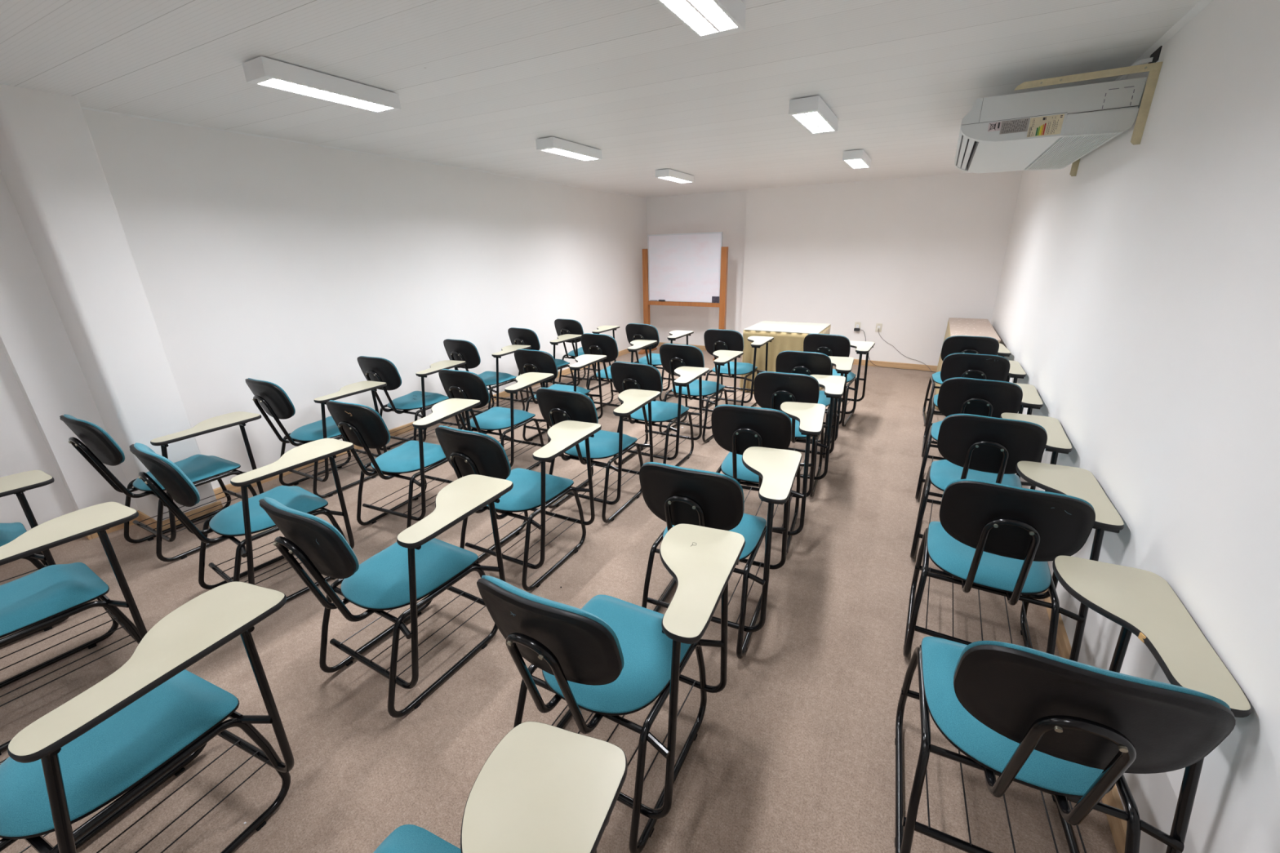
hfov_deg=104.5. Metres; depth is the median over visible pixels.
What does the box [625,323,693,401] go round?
chair
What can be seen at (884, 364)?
baseboard
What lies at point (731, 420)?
chair backrest
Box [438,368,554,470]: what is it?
chair
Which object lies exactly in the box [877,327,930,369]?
extension cord
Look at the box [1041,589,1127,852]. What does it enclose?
baseboard
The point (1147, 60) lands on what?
pipe
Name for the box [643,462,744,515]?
chair backrest
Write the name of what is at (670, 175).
ceiling lamp
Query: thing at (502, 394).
baseboard
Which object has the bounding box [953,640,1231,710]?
cushion
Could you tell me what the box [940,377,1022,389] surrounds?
cushion
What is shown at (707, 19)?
ceiling lamp
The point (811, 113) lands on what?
ceiling lamp
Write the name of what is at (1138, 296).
wall
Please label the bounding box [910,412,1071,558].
chair
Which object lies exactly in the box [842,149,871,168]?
ceiling lamp
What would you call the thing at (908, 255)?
wall
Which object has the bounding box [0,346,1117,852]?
floor
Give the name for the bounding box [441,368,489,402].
backrest
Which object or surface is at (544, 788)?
chair
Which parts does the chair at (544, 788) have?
seat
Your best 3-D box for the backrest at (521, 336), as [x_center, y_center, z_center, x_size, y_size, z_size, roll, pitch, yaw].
[-1.253,-0.920,5.309,0.407,0.282,0.110,10,23,30]
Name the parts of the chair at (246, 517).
backrest, leg, seat, leg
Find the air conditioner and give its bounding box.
[954,76,1146,173]
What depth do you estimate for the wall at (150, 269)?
3.48 m
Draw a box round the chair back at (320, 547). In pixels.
[263,497,359,572]
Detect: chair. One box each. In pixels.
[0,470,68,647]
[0,502,147,755]
[0,581,294,852]
[59,411,263,562]
[129,438,354,601]
[244,377,386,497]
[258,474,513,718]
[326,398,480,528]
[356,355,466,450]
[373,721,627,852]
[435,420,601,591]
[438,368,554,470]
[443,338,531,421]
[476,524,745,852]
[507,327,582,399]
[514,349,607,441]
[536,387,660,523]
[554,318,619,390]
[580,333,657,418]
[610,361,709,466]
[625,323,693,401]
[639,446,802,658]
[658,343,743,442]
[702,328,773,408]
[711,401,826,555]
[746,371,845,497]
[775,351,853,457]
[803,333,875,426]
[894,555,1251,852]
[902,461,1124,662]
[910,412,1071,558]
[915,377,1043,499]
[921,352,1026,457]
[922,335,1011,426]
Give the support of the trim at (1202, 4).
attached to the wall at (1138, 296)
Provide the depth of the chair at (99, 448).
2.82 m
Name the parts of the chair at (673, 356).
leg, backrest, seat, leg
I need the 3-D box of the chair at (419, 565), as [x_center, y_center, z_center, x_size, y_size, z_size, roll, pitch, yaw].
[-0.913,0.571,1.969,0.564,0.880,0.749,9,22,28]
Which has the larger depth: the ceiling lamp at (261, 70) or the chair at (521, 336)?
the chair at (521, 336)
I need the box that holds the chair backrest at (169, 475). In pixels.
[133,442,199,503]
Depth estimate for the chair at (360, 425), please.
2.94 m
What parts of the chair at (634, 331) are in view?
backrest, seat, leg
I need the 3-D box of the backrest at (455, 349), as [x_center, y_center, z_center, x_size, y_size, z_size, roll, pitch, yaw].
[-1.695,-0.691,4.691,0.407,0.282,0.110,9,22,26]
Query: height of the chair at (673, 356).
0.880 m
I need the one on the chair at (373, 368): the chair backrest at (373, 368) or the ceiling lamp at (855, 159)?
the chair backrest at (373, 368)
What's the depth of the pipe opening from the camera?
2.13 m
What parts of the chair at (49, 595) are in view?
seat, leg, leg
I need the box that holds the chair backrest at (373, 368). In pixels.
[360,355,401,386]
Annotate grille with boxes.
[1024,107,1138,170]
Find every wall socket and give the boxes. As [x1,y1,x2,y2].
[854,321,861,329]
[875,323,882,332]
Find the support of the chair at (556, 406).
on the floor
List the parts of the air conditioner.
rating plate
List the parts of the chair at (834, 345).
backrest, seat, leg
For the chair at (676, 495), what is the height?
0.880 m
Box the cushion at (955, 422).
[942,413,1046,431]
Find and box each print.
[1001,119,1027,133]
[1031,115,1062,133]
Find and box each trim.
[81,106,646,198]
[1115,0,1213,80]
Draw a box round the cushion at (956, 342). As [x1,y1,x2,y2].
[941,335,995,349]
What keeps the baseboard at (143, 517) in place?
attached to the wall at (150, 269)
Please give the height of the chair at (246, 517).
0.879 m
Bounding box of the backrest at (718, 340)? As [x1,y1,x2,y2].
[708,328,743,350]
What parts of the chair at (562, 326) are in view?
backrest, leg, seat, leg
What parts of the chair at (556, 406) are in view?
backrest, leg, seat, leg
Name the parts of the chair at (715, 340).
leg, backrest, seat, leg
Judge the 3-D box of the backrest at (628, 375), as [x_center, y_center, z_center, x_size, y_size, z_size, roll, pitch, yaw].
[-0.036,-0.328,3.553,0.407,0.282,0.110,9,22,28]
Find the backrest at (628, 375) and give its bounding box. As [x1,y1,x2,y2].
[614,361,662,394]
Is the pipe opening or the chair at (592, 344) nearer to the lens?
the pipe opening
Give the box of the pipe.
[1118,57,1153,80]
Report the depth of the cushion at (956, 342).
4.17 m
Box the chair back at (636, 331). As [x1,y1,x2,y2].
[628,323,659,342]
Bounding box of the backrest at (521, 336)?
[510,327,540,350]
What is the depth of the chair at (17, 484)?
2.23 m
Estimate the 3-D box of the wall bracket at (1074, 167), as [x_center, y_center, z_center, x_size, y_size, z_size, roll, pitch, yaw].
[2.575,-1.785,3.249,0.500,0.302,0.040,10,22,28]
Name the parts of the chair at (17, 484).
seat, leg, leg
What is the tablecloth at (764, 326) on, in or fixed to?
on the table at (782, 341)
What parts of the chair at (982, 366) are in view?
leg, seat, backrest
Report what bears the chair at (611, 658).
on the floor
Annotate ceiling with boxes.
[0,0,1200,197]
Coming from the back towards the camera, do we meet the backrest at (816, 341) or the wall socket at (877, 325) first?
the wall socket at (877, 325)
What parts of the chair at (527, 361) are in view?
backrest, leg, seat, leg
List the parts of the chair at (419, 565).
backrest, leg, seat, leg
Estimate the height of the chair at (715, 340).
0.880 m
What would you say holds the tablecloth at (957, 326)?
on the table at (948, 330)
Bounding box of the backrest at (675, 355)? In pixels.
[663,343,704,367]
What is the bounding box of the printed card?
[711,296,719,302]
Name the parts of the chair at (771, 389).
backrest, seat, leg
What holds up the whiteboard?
on the stand
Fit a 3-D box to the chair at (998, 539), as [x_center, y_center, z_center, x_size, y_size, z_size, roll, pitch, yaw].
[1.442,0.512,1.972,0.562,0.880,0.757,10,22,29]
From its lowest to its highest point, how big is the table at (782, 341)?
0.731 m
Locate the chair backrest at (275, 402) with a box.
[248,377,295,416]
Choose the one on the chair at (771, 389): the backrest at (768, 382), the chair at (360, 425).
the backrest at (768, 382)
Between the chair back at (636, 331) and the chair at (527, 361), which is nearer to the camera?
the chair at (527, 361)
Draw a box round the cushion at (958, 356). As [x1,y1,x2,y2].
[944,352,1008,360]
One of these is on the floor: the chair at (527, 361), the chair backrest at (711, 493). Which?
the chair at (527, 361)
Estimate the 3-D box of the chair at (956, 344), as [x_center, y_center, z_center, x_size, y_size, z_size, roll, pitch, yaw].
[2.992,-0.440,4.556,0.560,0.880,0.742,8,22,25]
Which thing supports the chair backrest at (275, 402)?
on the chair at (275, 402)
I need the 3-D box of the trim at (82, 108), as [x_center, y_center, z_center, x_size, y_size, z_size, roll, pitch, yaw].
[-1.510,-2.756,5.424,0.059,0.011,6.640,10,22,28]
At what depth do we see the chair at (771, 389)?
3.21 m
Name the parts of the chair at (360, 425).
backrest, leg, seat, leg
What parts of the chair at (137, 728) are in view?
leg, seat, leg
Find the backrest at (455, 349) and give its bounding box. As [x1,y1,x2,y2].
[445,338,480,364]
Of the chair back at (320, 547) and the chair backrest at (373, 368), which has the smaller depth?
the chair back at (320, 547)
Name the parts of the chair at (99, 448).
backrest, leg, seat, leg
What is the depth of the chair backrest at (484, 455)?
2.24 m
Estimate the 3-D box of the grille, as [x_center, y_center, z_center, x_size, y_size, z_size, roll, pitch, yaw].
[2.434,-1.592,2.817,0.248,0.098,1.370,10,22,28]
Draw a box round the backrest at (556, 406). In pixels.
[539,387,598,423]
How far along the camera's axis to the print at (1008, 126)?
2.41 m
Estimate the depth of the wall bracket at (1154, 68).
2.13 m
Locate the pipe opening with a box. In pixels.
[1148,45,1162,63]
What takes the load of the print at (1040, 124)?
attached to the air conditioner
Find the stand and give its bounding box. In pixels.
[638,246,728,360]
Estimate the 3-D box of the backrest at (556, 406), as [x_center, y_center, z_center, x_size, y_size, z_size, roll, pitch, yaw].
[-0.441,-0.093,2.917,0.407,0.282,0.110,9,22,27]
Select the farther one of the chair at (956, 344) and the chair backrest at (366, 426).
the chair at (956, 344)
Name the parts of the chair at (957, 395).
leg, seat, backrest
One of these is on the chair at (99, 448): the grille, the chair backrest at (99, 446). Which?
the chair backrest at (99, 446)
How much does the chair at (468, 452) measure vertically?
0.880 m
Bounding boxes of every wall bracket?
[1013,61,1163,144]
[1069,158,1079,176]
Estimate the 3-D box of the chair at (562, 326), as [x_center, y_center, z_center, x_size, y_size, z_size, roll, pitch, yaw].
[-0.654,-0.944,6.232,0.569,0.880,0.743,10,23,30]
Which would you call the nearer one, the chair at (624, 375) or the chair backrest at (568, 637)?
the chair backrest at (568, 637)
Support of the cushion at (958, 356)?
on the chair at (982, 366)
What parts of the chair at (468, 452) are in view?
backrest, leg, seat, leg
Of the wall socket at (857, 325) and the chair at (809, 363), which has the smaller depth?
the chair at (809, 363)
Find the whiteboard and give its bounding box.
[647,231,722,302]
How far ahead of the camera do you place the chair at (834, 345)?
4.52 m
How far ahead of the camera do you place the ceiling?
2.30 m
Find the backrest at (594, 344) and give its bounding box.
[584,333,618,358]
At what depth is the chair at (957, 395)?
2.90 m
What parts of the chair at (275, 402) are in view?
backrest, leg, seat, leg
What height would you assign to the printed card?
0.095 m
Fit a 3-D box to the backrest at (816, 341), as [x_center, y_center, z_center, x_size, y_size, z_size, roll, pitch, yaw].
[1.683,-0.703,4.493,0.407,0.282,0.110,11,23,31]
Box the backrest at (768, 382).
[757,371,819,394]
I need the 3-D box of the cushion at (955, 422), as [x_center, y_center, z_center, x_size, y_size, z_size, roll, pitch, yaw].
[1.611,0.079,2.288,0.407,0.282,0.110,11,23,30]
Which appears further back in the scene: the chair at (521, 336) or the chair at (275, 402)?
the chair at (521, 336)
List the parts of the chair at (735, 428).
leg, seat, backrest, leg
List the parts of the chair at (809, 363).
backrest, seat, leg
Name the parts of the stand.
post, rail, post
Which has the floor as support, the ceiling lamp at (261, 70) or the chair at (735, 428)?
the chair at (735, 428)
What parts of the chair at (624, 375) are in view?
leg, backrest, seat, leg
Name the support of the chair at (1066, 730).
on the floor
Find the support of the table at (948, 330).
on the floor
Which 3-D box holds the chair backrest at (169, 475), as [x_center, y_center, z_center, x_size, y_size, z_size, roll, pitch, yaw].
[-2.081,0.211,2.171,0.407,0.282,0.110,11,23,32]
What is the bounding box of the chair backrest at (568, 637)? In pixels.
[481,575,624,671]
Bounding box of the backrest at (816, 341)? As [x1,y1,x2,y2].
[808,333,850,350]
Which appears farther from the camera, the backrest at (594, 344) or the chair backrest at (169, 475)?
the backrest at (594, 344)
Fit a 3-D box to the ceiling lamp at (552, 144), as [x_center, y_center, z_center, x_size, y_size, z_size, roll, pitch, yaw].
[-0.549,-2.198,3.933,0.161,0.075,0.644,10,23,28]
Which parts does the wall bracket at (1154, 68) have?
arm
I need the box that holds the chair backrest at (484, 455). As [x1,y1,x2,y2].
[438,425,511,475]
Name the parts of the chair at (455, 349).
backrest, leg, seat, leg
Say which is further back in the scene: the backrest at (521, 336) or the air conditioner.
the backrest at (521, 336)
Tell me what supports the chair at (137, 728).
on the floor
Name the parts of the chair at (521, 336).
backrest, leg, leg, seat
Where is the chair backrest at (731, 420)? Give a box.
[715,404,791,436]
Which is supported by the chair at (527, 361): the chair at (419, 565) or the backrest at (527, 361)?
the backrest at (527, 361)
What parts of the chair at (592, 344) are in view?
backrest, leg, seat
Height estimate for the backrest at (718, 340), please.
0.282 m
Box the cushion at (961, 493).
[941,479,1093,508]
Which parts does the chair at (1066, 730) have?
leg, seat, backrest, leg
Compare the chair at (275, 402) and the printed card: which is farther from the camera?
the printed card
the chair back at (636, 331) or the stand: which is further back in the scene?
the stand
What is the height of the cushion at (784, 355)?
0.282 m
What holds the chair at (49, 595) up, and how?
on the floor
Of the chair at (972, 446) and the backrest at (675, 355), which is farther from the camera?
the backrest at (675, 355)
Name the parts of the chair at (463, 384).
backrest, leg, seat, leg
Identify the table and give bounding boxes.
[739,324,831,393]
[934,321,999,409]
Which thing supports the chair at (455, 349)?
on the floor
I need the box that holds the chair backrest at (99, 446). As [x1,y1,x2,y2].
[63,413,124,462]
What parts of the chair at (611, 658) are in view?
leg, backrest, seat, leg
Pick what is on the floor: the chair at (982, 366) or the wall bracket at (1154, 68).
the chair at (982, 366)
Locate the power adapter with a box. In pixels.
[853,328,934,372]
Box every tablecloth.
[743,320,831,333]
[948,317,1000,341]
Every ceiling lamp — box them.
[242,56,400,113]
[535,136,601,161]
[655,0,746,39]
[655,168,693,183]
[788,95,838,134]
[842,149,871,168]
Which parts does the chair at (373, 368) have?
backrest, leg, seat, leg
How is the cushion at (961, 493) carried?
on the chair at (998, 539)
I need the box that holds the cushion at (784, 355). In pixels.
[780,351,831,359]
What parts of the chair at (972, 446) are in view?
leg, seat, backrest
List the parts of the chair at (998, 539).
leg, seat, backrest, leg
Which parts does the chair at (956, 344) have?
leg, seat, backrest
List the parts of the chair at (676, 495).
leg, backrest, seat, leg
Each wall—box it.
[0,84,647,531]
[646,170,1022,365]
[991,0,1279,852]
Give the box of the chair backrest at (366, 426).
[329,400,390,444]
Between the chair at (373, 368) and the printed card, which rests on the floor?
the chair at (373, 368)
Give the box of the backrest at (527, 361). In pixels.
[516,349,558,376]
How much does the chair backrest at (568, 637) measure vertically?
0.282 m
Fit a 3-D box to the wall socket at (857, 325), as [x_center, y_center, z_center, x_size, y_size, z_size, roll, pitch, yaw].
[3.065,-1.413,6.983,0.076,0.116,0.011,10,23,30]
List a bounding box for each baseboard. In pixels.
[84,511,156,539]
[90,348,631,538]
[657,342,937,371]
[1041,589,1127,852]

